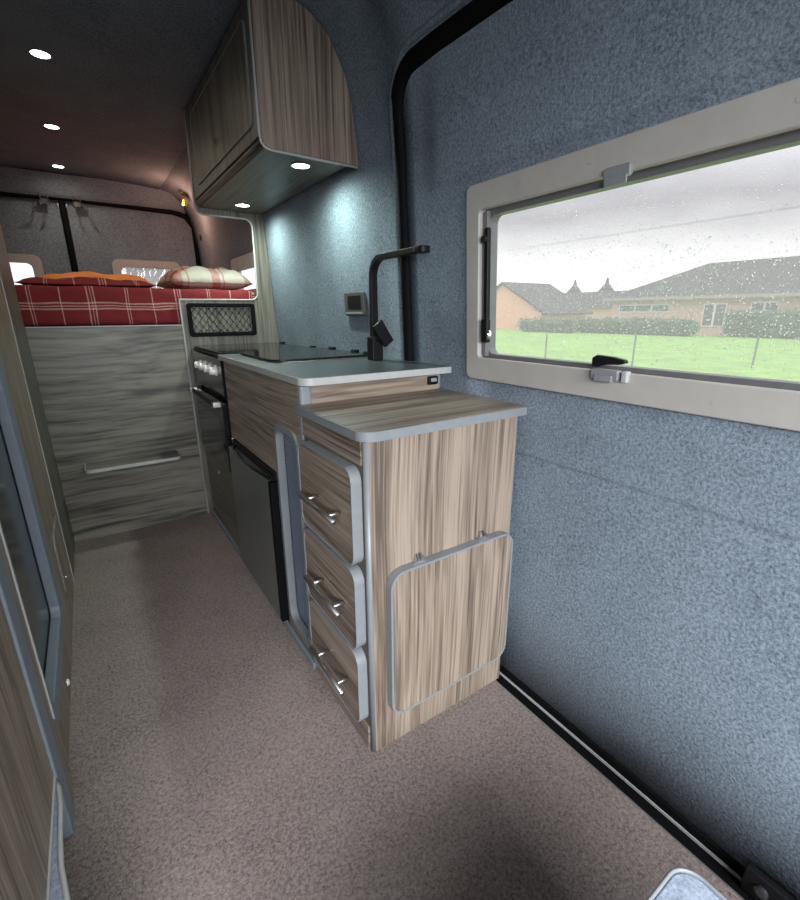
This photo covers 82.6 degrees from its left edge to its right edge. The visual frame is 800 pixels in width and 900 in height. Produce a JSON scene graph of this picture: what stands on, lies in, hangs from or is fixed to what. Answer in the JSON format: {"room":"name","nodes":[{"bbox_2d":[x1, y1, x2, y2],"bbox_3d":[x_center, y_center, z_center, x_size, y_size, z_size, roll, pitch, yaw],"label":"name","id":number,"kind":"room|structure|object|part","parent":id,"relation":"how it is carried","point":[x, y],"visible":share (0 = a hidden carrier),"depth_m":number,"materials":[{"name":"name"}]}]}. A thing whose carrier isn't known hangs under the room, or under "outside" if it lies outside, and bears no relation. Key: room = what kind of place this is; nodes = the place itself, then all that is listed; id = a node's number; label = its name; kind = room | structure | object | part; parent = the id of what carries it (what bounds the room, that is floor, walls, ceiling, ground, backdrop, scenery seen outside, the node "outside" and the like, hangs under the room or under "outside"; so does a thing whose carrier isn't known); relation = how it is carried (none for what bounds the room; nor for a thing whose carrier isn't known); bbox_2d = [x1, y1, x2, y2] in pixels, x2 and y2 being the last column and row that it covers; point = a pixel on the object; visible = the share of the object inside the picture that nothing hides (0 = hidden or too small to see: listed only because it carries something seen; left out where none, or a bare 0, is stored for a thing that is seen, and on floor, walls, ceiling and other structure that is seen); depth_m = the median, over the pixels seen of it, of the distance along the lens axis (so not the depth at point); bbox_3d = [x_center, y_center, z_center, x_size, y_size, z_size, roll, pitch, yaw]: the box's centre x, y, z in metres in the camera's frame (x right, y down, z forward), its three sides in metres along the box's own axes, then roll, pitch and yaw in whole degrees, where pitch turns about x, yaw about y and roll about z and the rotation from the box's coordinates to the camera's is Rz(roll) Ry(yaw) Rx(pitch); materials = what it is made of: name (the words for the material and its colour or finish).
{"room":"vehicle interior","nodes":[
{"label":"vehicle interior","id":0,"kind":"room"},
{"bbox_2d":[0,166,185,213],"bbox_3d":[-2.316,-1.764,3.071,1.600,0.152,0.176,-11,20,-32],"label":"header panel","id":1,"kind":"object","parent":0,"point":[13,180],"depth_m":3.10,"materials":[{"name":"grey fabric"}]},
{"bbox_2d":[0,196,71,425],"bbox_3d":[-2.700,-0.897,3.122,0.852,1.565,0.058,-11,20,-32],"label":"door","id":2,"kind":"structure","parent":1,"relation":"in","point":[33,232],"depth_m":3.09,"materials":[{"name":"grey fabric"}]},
{"bbox_2d":[38,192,50,204],"bbox_3d":[-2.358,-1.663,3.018,0.064,0.085,0.112,-11,20,-32],"label":"coat hook","id":3,"kind":"object","parent":1,"relation":"attached to","point":[43,200],"visible":1,"depth_m":3.02,"materials":[{"name":"silver metal"}]},
{"bbox_2d":[72,196,82,208],"bbox_3d":[-2.209,-1.692,3.113,0.064,0.085,0.112,-11,20,-32],"label":"coat hook","id":4,"kind":"object","parent":1,"relation":"attached to","point":[75,203],"visible":1,"depth_m":3.12,"materials":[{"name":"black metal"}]},
{"bbox_2d":[0,191,200,459],"bbox_3d":[-2.335,-0.921,3.360,1.840,1.970,0.094,-11,20,-32],"label":"trim","id":5,"kind":"structure","parent":1,"relation":"attached to","point":[62,205],"depth_m":3.21,"materials":[{"name":"black rubber"}]},
{"bbox_2d":[0,0,241,189],"bbox_3d":[-0.658,-1.143,0.675,1.246,0.065,6.150,-11,20,-32],"label":"ceiling","id":6,"kind":"structure","parent":0,"point":[120,79],"depth_m":1.80,"materials":[{"name":"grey fabric"}]},
{"bbox_2d":[27,48,52,59],"bbox_3d":[-1.288,-1.417,1.629,0.072,0.004,0.072,-11,20,-32],"label":"recessed light","id":7,"kind":"object","parent":6,"relation":"in","point":[38,53],"visible":1,"depth_m":1.62,"materials":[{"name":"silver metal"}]},
{"bbox_2d":[43,123,60,129],"bbox_3d":[-1.728,-1.605,2.258,0.072,0.004,0.072,-11,20,-32],"label":"recessed light","id":8,"kind":"object","parent":6,"relation":"in","point":[47,125],"visible":1,"depth_m":2.25,"materials":[{"name":"silver metal"}]},
{"bbox_2d":[51,164,64,167],"bbox_3d":[-2.151,-1.784,2.864,0.072,0.004,0.072,-11,20,-32],"label":"recessed light","id":9,"kind":"object","parent":6,"relation":"in","point":[52,165],"visible":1,"depth_m":2.86,"materials":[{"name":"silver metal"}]},
{"bbox_2d":[160,0,471,358],"bbox_3d":[-0.013,-0.313,1.355,0.322,1.999,6.120,-11,20,-32],"label":"wall","id":10,"kind":"structure","parent":0,"point":[322,242],"depth_m":1.67,"materials":[{"name":"blue fabric"}]},
{"bbox_2d":[66,203,196,274],"bbox_3d":[-1.964,-1.042,3.593,0.836,1.565,0.058,-11,20,-32],"label":"door","id":11,"kind":"structure","parent":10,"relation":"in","point":[106,240],"depth_m":3.38,"materials":[{"name":"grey fabric"}]},
{"bbox_2d":[178,191,187,205],"bbox_3d":[-1.530,-1.773,3.214,0.052,0.099,0.092,-6,18,-20],"label":"reading lamp","id":12,"kind":"object","parent":10,"relation":"attached to","point":[183,201],"visible":0.98,"depth_m":3.19,"materials":[{"name":"gold metal"}]},
{"bbox_2d":[231,252,255,296],"bbox_3d":[-0.910,-1.026,2.739,0.049,0.265,0.560,-11,20,-32],"label":"window","id":13,"kind":"structure","parent":10,"relation":"in","point":[244,262],"depth_m":2.70,"materials":[{"name":"grey plastic"}]},
{"bbox_2d":[185,0,358,213],"bbox_3d":[-0.559,-1.232,1.780,0.334,0.412,1.016,-11,20,-32],"label":"locker","id":14,"kind":"object","parent":10,"relation":"attached to","point":[273,95],"visible":1,"depth_m":1.43,"materials":[{"name":"laminate"}]},
{"bbox_3d":[-0.681,-1.222,1.685,0.005,0.263,0.810,-11,20,-32],"label":"door","id":15,"kind":"part","parent":14,"relation":"part of","materials":[{"name":"grey laminate"}]},
{"bbox_3d":[-0.684,-1.229,1.703,0.013,0.350,1.000,-11,20,-32],"label":"frame","id":16,"kind":"part","parent":14,"relation":"part of","materials":[{"name":"grey laminate"}]},
{"bbox_3d":[-0.666,-1.046,1.746,0.028,0.028,0.958,-11,20,-32],"label":"rail","id":17,"kind":"part","parent":14,"relation":"part of","materials":[{"name":"grey laminate"}]},
{"bbox_2d":[234,203,250,206],"bbox_3d":[-0.731,-1.137,2.115,0.072,0.004,0.072,-11,20,-32],"label":"light","id":18,"kind":"object","parent":14,"relation":"attached to","point":[236,204],"visible":1,"depth_m":2.11,"materials":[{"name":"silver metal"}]},
{"bbox_3d":[-0.554,-1.065,1.843,0.295,0.013,1.000,-11,20,-32],"label":"panel","id":19,"kind":"part","parent":14,"relation":"part of","materials":[{"name":"grey laminate"}]},
{"bbox_2d":[290,162,311,169],"bbox_3d":[-0.338,-0.970,1.554,0.072,0.004,0.072,-11,20,-32],"label":"light","id":20,"kind":"object","parent":14,"relation":"attached to","point":[297,165],"visible":1,"depth_m":1.55,"materials":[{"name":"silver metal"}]},
{"bbox_3d":[-0.278,-1.118,1.382,0.327,0.405,0.016,-11,20,-32],"label":"panel","id":21,"kind":"part","parent":14,"relation":"part of","materials":[{"name":"laminate"}]},
{"bbox_2d":[344,292,366,315],"bbox_3d":[-0.171,-0.555,1.731,0.019,0.084,0.150,-11,20,-32],"label":"wall socket","id":22,"kind":"object","parent":10,"relation":"attached to","point":[355,302],"visible":1,"depth_m":1.71,"materials":[{"name":"grey plastic"}]},
{"bbox_3d":[-0.173,-0.558,1.722,0.006,0.049,0.102,-11,20,-32],"label":"plate","id":23,"kind":"part","parent":22,"relation":"part of","materials":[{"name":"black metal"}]},
{"bbox_2d":[389,0,512,360],"bbox_3d":[0.490,-0.076,0.833,0.097,1.722,1.819,-11,20,-32],"label":"trim","id":24,"kind":"structure","parent":10,"relation":"attached to","point":[473,13],"depth_m":1.26,"materials":[{"name":"black plastic"}]},
{"bbox_2d":[403,0,799,899],"bbox_3d":[0.531,-0.046,0.809,0.093,1.689,1.818,-11,20,-32],"label":"door","id":25,"kind":"structure","parent":10,"relation":"in","point":[654,595],"depth_m":0.92,"materials":[{"name":"blue fabric"}]},
{"bbox_2d":[467,77,799,431],"bbox_3d":[0.513,-0.303,0.782,0.092,0.478,1.127,-11,20,-32],"label":"window","id":26,"kind":"structure","parent":25,"relation":"attached to","point":[766,120],"depth_m":0.84,"materials":[{"name":"grey plastic"}]},
{"bbox_3d":[0.223,-0.423,1.183,0.031,0.353,0.016,-11,20,-32],"label":"stay rail","id":27,"kind":"part","parent":26,"relation":"part of","materials":[{"name":"grey metal"}]},
{"bbox_3d":[0.228,-0.302,1.191,0.014,0.026,0.026,-11,20,-32],"label":"latch knob","id":28,"kind":"part","parent":26,"relation":"part of","materials":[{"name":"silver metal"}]},
{"bbox_3d":[0.420,-0.154,0.929,0.019,0.020,0.060,-11,20,-32],"label":"catch plate","id":29,"kind":"part","parent":26,"relation":"part of","materials":[{"name":"grey plastic"}]},
{"bbox_3d":[0.424,-0.178,0.920,0.015,0.024,0.072,-11,20,-32],"label":"catch handle","id":30,"kind":"part","parent":26,"relation":"part of","materials":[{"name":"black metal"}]},
{"bbox_2d":[740,861,796,899],"bbox_3d":[0.683,0.821,0.826,0.024,0.058,0.105,-11,20,-32],"label":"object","id":31,"kind":"structure","parent":25,"relation":"attached to","point":[755,882],"depth_m":0.84,"materials":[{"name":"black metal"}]},
{"bbox_2d":[495,664,754,899],"bbox_3d":[0.610,0.813,0.976,0.084,0.052,1.690,-11,20,-32],"label":"door track","id":32,"kind":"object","parent":10,"relation":"attached to","point":[700,846],"depth_m":1.05,"materials":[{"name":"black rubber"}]},
{"bbox_2d":[58,472,741,899],"bbox_3d":[-0.678,0.757,1.227,1.772,0.030,6.150,-11,20,-32],"label":"floor","id":33,"kind":"structure","parent":0,"point":[210,758],"depth_m":1.08,"materials":[{"name":"beige carpet"}]},
{"bbox_2d":[0,524,73,899],"bbox_3d":[-0.836,0.468,0.449,0.676,0.972,0.744,-11,20,-32],"label":"base cabinet","id":34,"kind":"object","parent":33,"relation":"on","point":[32,759],"visible":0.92,"depth_m":0.78,"materials":[{"name":"laminate"}]},
{"bbox_3d":[-0.536,0.357,0.556,0.018,0.780,0.614,-11,20,-32],"label":"panel","id":35,"kind":"part","parent":34,"relation":"part of","materials":[{"name":"laminate"}]},
{"bbox_2d":[0,224,74,767],"bbox_3d":[-1.436,-0.252,1.190,0.644,1.940,1.443,-11,20,-32],"label":"tall cabinet","id":36,"kind":"object","parent":33,"relation":"on","point":[34,517],"visible":0.81,"depth_m":1.36,"materials":[{"name":"grey laminate"}]},
{"bbox_3d":[-0.960,-0.191,0.999,0.007,1.640,0.530,-11,20,-32],"label":"smoked door","id":37,"kind":"part","parent":36,"relation":"part of","materials":[{"name":"grey glass"}]},
{"bbox_3d":[-0.950,-0.200,1.014,0.026,1.683,0.577,-11,20,-32],"label":"door frame","id":38,"kind":"part","parent":36,"relation":"part of","materials":[{"name":"grey plastic"}]},
{"bbox_3d":[-1.474,-0.424,1.765,0.016,1.930,0.403,-11,20,-32],"label":"panel","id":39,"kind":"part","parent":36,"relation":"part of","materials":[{"name":"grey laminate"}]},
{"bbox_2d":[46,780,70,899],"bbox_3d":[-0.671,0.834,0.632,0.484,0.164,0.559,-11,20,-32],"label":"box","id":40,"kind":"object","parent":33,"relation":"on","point":[59,889],"visible":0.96,"depth_m":0.79,"materials":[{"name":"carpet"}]},
{"bbox_2d":[25,325,206,542],"bbox_3d":[-1.814,-0.241,2.757,1.720,1.010,1.755,-11,20,-32],"label":"bed base","id":41,"kind":"object","parent":33,"relation":"on","point":[117,400],"visible":1,"depth_m":2.20,"materials":[{"name":"grey laminate"}]},
{"bbox_2d":[15,285,254,327],"bbox_3d":[-1.873,-0.817,2.625,1.670,0.188,1.553,-11,20,-32],"label":"mattress","id":42,"kind":"object","parent":41,"relation":"on","point":[40,306],"visible":0.72,"depth_m":2.07,"materials":[{"name":"red fabric"}]},
{"bbox_2d":[14,277,156,287],"bbox_3d":[-1.510,-0.815,2.218,0.570,0.048,0.357,-11,20,-32],"label":"pillow","id":43,"kind":"object","parent":42,"relation":"on","point":[75,281],"visible":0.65,"depth_m":2.10,"materials":[{"name":"red fabric"}]},
{"bbox_2d":[40,271,148,282],"bbox_3d":[-1.683,-0.936,2.526,0.551,0.093,0.376,-11,20,-32],"label":"pillow","id":44,"kind":"object","parent":42,"relation":"on","point":[90,274],"visible":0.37,"depth_m":2.42,"materials":[{"name":"orange fabric"}]},
{"bbox_2d":[157,266,251,289],"bbox_3d":[-1.106,-0.961,2.558,0.420,0.129,0.440,-12,21,-35],"label":"pillow","id":45,"kind":"object","parent":42,"relation":"on","point":[183,277],"visible":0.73,"depth_m":2.42,"materials":[{"name":"beige fabric"}]},
{"bbox_2d":[178,110,278,512],"bbox_3d":[-0.875,-0.618,2.389,0.491,1.935,0.021,-11,20,-32],"label":"divider panel","id":46,"kind":"object","parent":33,"relation":"on","point":[266,325],"visible":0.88,"depth_m":2.36,"materials":[{"name":"grey laminate"}]},
{"bbox_2d":[186,303,256,336],"bbox_3d":[-0.906,-0.667,2.333,0.333,0.162,0.020,-11,20,-32],"label":"pocket","id":47,"kind":"object","parent":46,"relation":"attached to","point":[189,306],"visible":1,"depth_m":2.32,"materials":[{"name":"black fabric"}]},
{"bbox_2d":[191,347,439,668],"bbox_3d":[-0.465,0.048,1.966,0.468,0.900,1.432,-11,20,-32],"label":"base cabinet","id":48,"kind":"object","parent":33,"relation":"on","point":[264,419],"visible":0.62,"depth_m":1.46,"materials":[{"name":"laminate"}]},
{"bbox_2d":[190,350,233,472],"bbox_3d":[-0.714,-0.226,2.191,0.460,0.478,0.580,-11,20,-32],"label":"oven","id":49,"kind":"object","parent":48,"relation":"in","point":[211,396],"visible":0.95,"depth_m":2.00,"materials":[{"name":"black metal"}]},
{"bbox_3d":[-0.938,-0.397,2.115,0.026,0.042,0.042,-11,20,-32],"label":"knob","id":50,"kind":"part","parent":49,"relation":"part of","materials":[{"name":"white plastic"}]},
{"bbox_3d":[-0.883,-0.373,2.035,0.026,0.042,0.042,-11,20,-32],"label":"knob","id":51,"kind":"part","parent":49,"relation":"part of","materials":[{"name":"white plastic"}]},
{"bbox_3d":[-0.886,-0.239,2.038,0.008,0.020,0.455,-11,20,-32],"label":"handle","id":52,"kind":"part","parent":49,"relation":"part of","materials":[{"name":"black metal"}]},
{"bbox_3d":[-0.827,-0.349,1.955,0.026,0.042,0.042,-11,20,-32],"label":"knob","id":53,"kind":"part","parent":49,"relation":"part of","materials":[{"name":"white plastic"}]},
{"bbox_3d":[-0.860,-0.353,2.051,0.023,0.153,0.580,-11,20,-32],"label":"control panel","id":54,"kind":"part","parent":49,"relation":"part of","materials":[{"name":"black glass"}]},
{"bbox_3d":[-0.878,-0.094,2.115,0.002,0.190,0.440,-11,20,-32],"label":"door glass","id":55,"kind":"part","parent":49,"relation":"part of","materials":[{"name":"grey glass"}]},
{"bbox_3d":[-0.771,-0.326,1.876,0.026,0.042,0.042,-11,20,-32],"label":"knob","id":56,"kind":"part","parent":49,"relation":"part of","materials":[{"name":"white plastic"}]},
{"bbox_3d":[-0.863,-0.116,2.119,0.035,0.300,0.574,-11,20,-32],"label":"door","id":57,"kind":"part","parent":49,"relation":"part of","materials":[{"name":"black glass"}]},
{"bbox_3d":[-0.748,-0.184,1.855,0.032,0.022,0.024,-11,20,-32],"label":"handle","id":58,"kind":"part","parent":49,"relation":"part of","materials":[{"name":"metal"}]},
{"bbox_3d":[-0.861,0.219,2.224,0.014,0.370,0.578,-11,20,-32],"label":"door","id":59,"kind":"part","parent":48,"relation":"part of","materials":[{"name":"grey laminate"}]},
{"bbox_3d":[-0.534,-0.142,1.613,0.016,0.308,0.540,-11,20,-32],"label":"panel","id":60,"kind":"part","parent":48,"relation":"part of","materials":[{"name":"laminate"}]},
{"bbox_2d":[194,341,315,356],"bbox_3d":[-0.686,-0.479,2.147,0.434,0.029,0.590,-11,20,-32],"label":"cooktop","id":61,"kind":"object","parent":48,"relation":"on","point":[214,350],"visible":0.68,"depth_m":2.10,"materials":[{"name":"black glass"}]},
{"bbox_3d":[-0.689,-0.471,2.148,0.428,0.013,0.590,-11,20,-32],"label":"plate","id":62,"kind":"part","parent":61,"relation":"part of","materials":[{"name":"black metal"}]},
{"bbox_2d":[229,438,289,621],"bbox_3d":[-0.381,0.250,1.831,0.446,0.566,0.523,-11,20,-32],"label":"fridge","id":63,"kind":"object","parent":48,"relation":"in","point":[255,484],"visible":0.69,"depth_m":1.63,"materials":[{"name":"black metal"}]},
{"bbox_3d":[-0.538,0.042,1.617,0.028,0.016,0.450,-11,20,-31],"label":"handle","id":64,"kind":"part","parent":63,"relation":"part of","materials":[{"name":"black plastic"}]},
{"bbox_3d":[-0.321,0.226,1.393,0.016,0.888,0.221,-11,20,-32],"label":"slot panel","id":65,"kind":"part","parent":48,"relation":"part of","materials":[{"name":"plastic"}]},
{"bbox_3d":[-0.320,0.268,1.400,0.024,0.700,0.186,-11,20,-32],"label":"slot trim","id":66,"kind":"part","parent":48,"relation":"part of","materials":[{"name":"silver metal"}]},
{"bbox_3d":[-0.245,0.254,1.297,0.034,0.888,0.026,-11,20,-32],"label":"corner post","id":67,"kind":"part","parent":48,"relation":"part of","materials":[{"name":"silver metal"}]},
{"bbox_2d":[218,354,451,385],"bbox_3d":[-0.280,-0.302,1.570,0.472,0.020,0.854,-11,20,-32],"label":"countertop","id":68,"kind":"structure","parent":48,"relation":"on","point":[323,372],"depth_m":1.31,"materials":[{"name":"grey stone"}]},
{"bbox_2d":[239,346,366,362],"bbox_3d":[-0.365,-0.369,1.730,0.388,0.017,0.455,-11,20,-32],"label":"sink","id":69,"kind":"object","parent":68,"relation":"in","point":[330,353],"visible":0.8,"depth_m":1.65,"materials":[{"name":"metal"}]},
{"bbox_2d":[367,245,429,360],"bbox_3d":[-0.003,-0.432,1.397,0.076,0.327,0.303,-11,20,-32],"label":"tap","id":70,"kind":"object","parent":68,"relation":"on","point":[380,336],"visible":1,"depth_m":1.48,"materials":[{"name":"black metal"}]},
{"bbox_3d":[-0.056,-0.383,1.495,0.076,0.087,0.012,-11,20,-32],"label":"lever","id":71,"kind":"part","parent":70,"relation":"part of","materials":[{"name":"black metal"}]},
{"bbox_3d":[-0.019,-0.469,1.393,0.024,0.256,0.260,-11,20,-32],"label":"spout","id":72,"kind":"part","parent":70,"relation":"part of","materials":[{"name":"black metal"}]},
{"bbox_3d":[-0.064,0.219,1.412,0.434,0.888,0.016,-11,20,-32],"label":"panel","id":73,"kind":"part","parent":48,"relation":"part of","materials":[{"name":"laminate"}]},
{"bbox_2d":[427,376,437,384],"bbox_3d":[0.100,-0.211,1.380,0.036,0.025,0.013,-11,20,-32],"label":"socket","id":74,"kind":"object","parent":48,"relation":"attached to","point":[431,380],"visible":1,"depth_m":1.37,"materials":[{"name":"black plastic"}]},
{"bbox_3d":[0.113,-0.218,1.408,0.014,0.051,0.022,-11,20,-32],"label":"wall post","id":75,"kind":"part","parent":48,"relation":"part of","materials":[{"name":"silver metal"}]},
{"bbox_2d":[297,417,517,751],"bbox_3d":[0.007,0.305,1.250,0.511,0.816,0.350,-11,20,-32],"label":"drawer unit","id":76,"kind":"object","parent":33,"relation":"on","point":[408,544],"visible":0.96,"depth_m":1.10,"materials":[{"name":"laminate"}]},
{"bbox_3d":[-0.182,0.129,1.048,0.040,0.012,0.190,-11,20,-32],"label":"handle","id":77,"kind":"part","parent":76,"relation":"part of","materials":[{"name":"metal"}]},
{"bbox_3d":[-0.181,0.350,1.114,0.040,0.012,0.190,-11,20,-32],"label":"handle","id":78,"kind":"part","parent":76,"relation":"part of","materials":[{"name":"metal"}]},
{"bbox_3d":[-0.172,0.116,1.089,0.024,0.222,0.284,-11,20,-32],"label":"drawer","id":79,"kind":"part","parent":76,"relation":"part of","materials":[{"name":"laminate"}]},
{"bbox_3d":[-0.180,0.562,1.178,0.040,0.012,0.190,-11,20,-32],"label":"handle","id":80,"kind":"part","parent":76,"relation":"part of","materials":[{"name":"metal"}]},
{"bbox_3d":[-0.171,0.338,1.155,0.024,0.203,0.284,-11,20,-32],"label":"drawer","id":81,"kind":"part","parent":76,"relation":"part of","materials":[{"name":"laminate"}]},
{"bbox_3d":[-0.160,-0.032,1.060,0.018,0.058,0.307,-11,20,-32],"label":"rail","id":82,"kind":"part","parent":76,"relation":"part of","materials":[{"name":"laminate"}]},
{"bbox_3d":[-0.170,0.549,1.219,0.024,0.201,0.284,-11,20,-32],"label":"drawer","id":83,"kind":"part","parent":76,"relation":"part of","materials":[{"name":"laminate"}]},
{"bbox_3d":[-0.067,0.369,1.039,0.017,0.816,0.017,-11,20,-32],"label":"corner post","id":84,"kind":"part","parent":76,"relation":"part of","materials":[{"name":"silver metal"}]},
{"bbox_2d":[295,388,526,442],"bbox_3d":[0.028,-0.101,1.149,0.477,0.021,0.350,-11,20,-32],"label":"countertop","id":85,"kind":"structure","parent":76,"relation":"on","point":[390,416],"depth_m":1.07,"materials":[{"name":"laminate"}]},
{"bbox_3d":[0.113,0.334,1.153,0.431,0.816,0.016,-11,20,-32],"label":"panel","id":86,"kind":"part","parent":76,"relation":"part of","materials":[{"name":"laminate"}]},
{"bbox_3d":[0.291,0.298,1.268,0.018,0.816,0.018,-11,20,-32],"label":"wall post","id":87,"kind":"part","parent":76,"relation":"part of","materials":[{"name":"brown wood"}]},
{"bbox_2d":[646,867,727,899],"bbox_3d":[0.373,0.849,0.330,0.500,0.300,0.615,-11,20,-32],"label":"box","id":88,"kind":"object","parent":33,"relation":"on","point":[679,883],"visible":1,"depth_m":0.63,"materials":[{"name":"grey plastic"}]},
{"label":"outside","id":89,"kind":"structure","parent":0,"visible":0},
{"bbox_2d":[496,329,799,381],"bbox_3d":[30.070,-9.449,37.063,87.500,0.200,150.000,-11,20,-32],"label":"ground","id":90,"kind":"structure","parent":89,"point":[502,345],"depth_m":20.21,"materials":[{"name":"green plant"}]},
{"bbox_2d":[496,282,593,328],"bbox_3d":[13.923,-15.692,49.536,7.600,4.720,11.200,-11,20,-32],"label":"brick house","id":91,"kind":"structure","parent":90,"relation":"on","point":[504,302],"depth_m":46.97,"materials":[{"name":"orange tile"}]},
{"bbox_2d":[544,334,547,357],"bbox_3d":[5.066,-3.539,15.805,0.055,0.950,0.055,-4,17,-11],"label":"fence post","id":92,"kind":"object","parent":90,"relation":"on","point":[546,334],"visible":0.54,"depth_m":15.77,"materials":[{"name":"grey paint"}]},
{"bbox_2d":[516,317,579,332],"bbox_3d":[12.786,-10.905,39.533,1.777,1.536,6.206,-11,20,-32],"label":"hedge","id":93,"kind":"object","parent":90,"relation":"on","point":[567,322],"visible":0.92,"depth_m":38.89,"materials":[{"name":"green plant"}]},
{"bbox_2d":[567,280,580,292],"bbox_3d":[32.924,-28.333,86.449,5.400,7.500,5.400,-11,20,-32],"label":"tower","id":94,"kind":"structure","parent":90,"relation":"on","point":[572,289],"depth_m":85.20,"materials":[{"name":"brick"}]},
{"bbox_2d":[564,290,626,318],"bbox_3d":[23.545,-18.826,60.798,7.200,4.150,19.500,-11,20,-32],"label":"house","id":95,"kind":"structure","parent":90,"relation":"on","point":[588,302],"depth_m":55.93,"materials":[{"name":"brick"}]},
{"bbox_2d":[598,277,613,291],"bbox_3d":[36.599,-26.770,81.195,5.400,7.500,5.400,-11,20,-32],"label":"tower","id":96,"kind":"structure","parent":90,"relation":"on","point":[607,287],"depth_m":80.00,"materials":[{"name":"brick"}]},
{"bbox_2d":[631,335,636,365],"bbox_3d":[7.439,-3.151,14.478,0.055,0.950,0.055,-4,17,-11],"label":"fence post","id":97,"kind":"object","parent":90,"relation":"on","point":[635,339],"visible":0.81,"depth_m":14.45,"materials":[{"name":"grey paint"}]},
{"bbox_2d":[576,315,699,336],"bbox_3d":[17.929,-9.716,35.443,1.951,1.608,9.630,-11,20,-32],"label":"hedge","id":98,"kind":"object","parent":90,"relation":"on","point":[636,326],"visible":0.88,"depth_m":34.32,"materials":[{"name":"green plant"}]},
{"bbox_2d":[603,256,799,335],"bbox_3d":[29.485,-10.191,29.902,9.050,5.350,29.600,-11,20,-32],"label":"bungalow","id":99,"kind":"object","parent":90,"relation":"on","point":[755,293],"visible":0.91,"depth_m":33.44,"materials":[{"name":"brick"}]},
{"bbox_3d":[19.874,-11.576,37.213,0.060,0.440,4.040,-11,20,-32],"label":"pane","id":100,"kind":"part","parent":99,"relation":"part of","materials":[{"name":"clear glass"}]},
{"bbox_3d":[22.828,-9.828,33.141,0.060,1.450,1.340,-11,20,-32],"label":"pane","id":101,"kind":"part","parent":99,"relation":"part of","materials":[{"name":"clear glass"}]},
{"bbox_3d":[24.496,-9.644,30.595,0.060,0.450,1.440,-11,20,-32],"label":"pane","id":102,"kind":"part","parent":99,"relation":"part of","materials":[{"name":"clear glass"}]},
{"bbox_2d":[751,336,759,367],"bbox_3d":[10.785,-2.969,13.820,0.055,0.950,0.055,-4,17,-11],"label":"fence post","id":103,"kind":"object","parent":90,"relation":"on","point":[757,341],"visible":0.88,"depth_m":13.80,"materials":[{"name":"grey paint"}]},
{"bbox_2d":[718,308,799,338],"bbox_3d":[25.898,-7.469,26.954,1.732,2.114,12.025,-11,20,-32],"label":"hedge","id":104,"kind":"object","parent":90,"relation":"on","point":[785,320],"visible":0.93,"depth_m":29.51,"materials":[{"name":"green plant"}]}
]}

